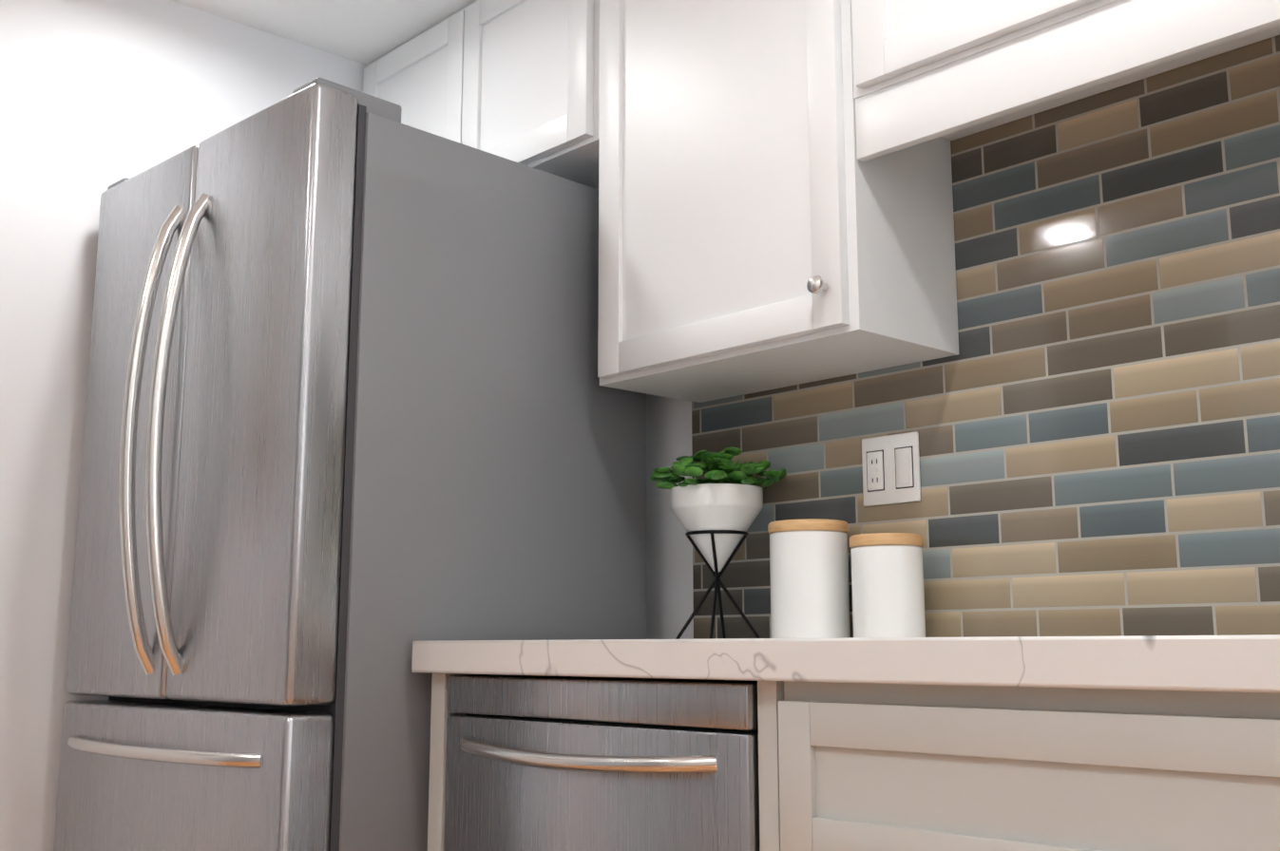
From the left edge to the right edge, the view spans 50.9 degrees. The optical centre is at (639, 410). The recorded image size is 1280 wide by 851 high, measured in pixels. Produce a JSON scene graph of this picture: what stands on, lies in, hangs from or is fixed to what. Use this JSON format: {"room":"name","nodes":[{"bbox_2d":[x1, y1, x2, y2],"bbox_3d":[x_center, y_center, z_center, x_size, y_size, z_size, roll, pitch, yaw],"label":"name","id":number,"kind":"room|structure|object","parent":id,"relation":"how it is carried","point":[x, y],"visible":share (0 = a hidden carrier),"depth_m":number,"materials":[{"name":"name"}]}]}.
{"room":"kitchen","nodes":[
{"label":"kitchen","id":0,"kind":"room"},
{"bbox_2d":[0,0,366,850],"bbox_3d":[-1.829,0.120,2.098,3.600,2.300,0.120,9,-13,-42],"label":"wall","id":1,"kind":"structure","parent":0,"point":[97,97],"depth_m":2.70,"materials":[{"name":"white paint"}]},
{"bbox_2d":[171,0,477,65],"bbox_3d":[-0.574,-1.299,0.961,3.840,0.100,7.010,9,-13,-42],"label":"ceiling","id":2,"kind":"structure","parent":0,"point":[367,32],"depth_m":3.03,"materials":[{"name":"white paint"}]},
{"bbox_2d":[646,394,693,639],"bbox_3d":[0.796,0.102,1.992,0.120,2.300,7.010,9,-13,-42],"label":"wall","id":3,"kind":"structure","parent":0,"point":[669,584],"depth_m":2.70,"materials":[{"name":"white paint"}]},
{"bbox_2d":[362,0,583,183],"bbox_3d":[-0.255,-0.431,2.927,0.282,0.924,0.944,9,-13,-42],"label":"upper cabinet","id":4,"kind":"object","parent":3,"relation":"attached to","point":[501,78],"depth_m":2.82,"materials":[{"name":"white paint"}]},
{"bbox_2d":[579,0,881,402],"bbox_3d":[0.244,-0.525,2.393,0.282,0.924,0.681,9,-13,-42],"label":"upper cabinet","id":5,"kind":"object","parent":3,"relation":"attached to","point":[770,181],"depth_m":2.35,"materials":[{"name":"white paint"}]},
{"bbox_2d":[691,35,1279,639],"bbox_3d":[1.038,-0.144,1.670,0.010,0.839,2.752,9,-13,-42],"label":"tile backsplash","id":6,"kind":"structure","parent":3,"relation":"attached to","point":[1091,411],"depth_m":2.04,"materials":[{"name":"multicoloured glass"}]},
{"bbox_2d":[861,431,920,506],"bbox_3d":[0.425,0.100,2.288,0.010,0.118,0.118,9,-13,-42],"label":"electrical outlet","id":7,"kind":"object","parent":6,"relation":"attached to","point":[890,469],"visible":1,"depth_m":2.29,"materials":[{"name":"white plastic"}]},
{"bbox_2d":[792,0,1279,368],"bbox_3d":[0.793,-0.629,1.805,0.282,0.924,1.245,9,-13,-42],"label":"upper cabinet","id":8,"kind":"object","parent":3,"relation":"attached to","point":[882,89],"depth_m":2.07,"materials":[{"name":"white paint"}]},
{"bbox_3d":[0.005,0.935,-0.072,3.840,0.060,5.300,9,-13,-42],"label":"floor","id":9,"kind":"structure","parent":0,"visible":0},
{"bbox_2d":[53,77,646,850],"bbox_3d":[-0.568,0.440,2.548,0.790,1.827,0.859,-10,-14,43],"label":"refrigerator","id":10,"kind":"object","parent":9,"relation":"on","point":[359,418],"visible":1,"depth_m":2.28,"materials":[{"name":"grey metal"}]},
{"bbox_2d":[443,675,760,850],"bbox_3d":[0.119,0.834,1.998,0.676,0.860,0.645,9,-13,-42],"label":"dishwasher","id":11,"kind":"object","parent":9,"relation":"on","point":[542,763],"visible":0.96,"depth_m":1.83,"materials":[{"name":"silver metal"}]},
{"bbox_2d":[777,674,1279,850],"bbox_3d":[0.693,0.732,1.433,0.621,0.864,0.967,9,-13,-42],"label":"base cabinet","id":12,"kind":"object","parent":9,"relation":"on","point":[862,807],"depth_m":1.37,"materials":[{"name":"grey paint"}]},
{"bbox_2d":[411,634,1279,798],"bbox_3d":[0.501,0.209,1.107,1.462,0.050,2.752,9,-13,-42],"label":"countertop","id":13,"kind":"structure","parent":12,"relation":"on","point":[1173,713],"depth_m":1.40,"materials":[{"name":"white stone"}]},
{"bbox_2d":[649,446,786,639],"bbox_3d":[0.145,0.237,2.421,0.258,0.348,0.248,9,-13,-42],"label":"potted plant","id":14,"kind":"object","parent":13,"relation":"on","point":[717,510],"visible":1,"depth_m":2.39,"materials":[{"name":"green plant"}]},
{"bbox_2d":[767,518,850,638],"bbox_3d":[0.286,0.288,2.275,0.135,0.198,0.135,9,-13,-42],"label":"canister","id":15,"kind":"object","parent":13,"relation":"on","point":[809,576],"visible":0.85,"depth_m":2.22,"materials":[{"name":"white ceramic"}]},
{"bbox_2d":[849,533,925,637],"bbox_3d":[0.398,0.284,2.160,0.118,0.166,0.118,9,-13,-42],"label":"canister","id":16,"kind":"object","parent":13,"relation":"on","point":[888,584],"visible":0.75,"depth_m":2.11,"materials":[{"name":"white ceramic"}]}
]}

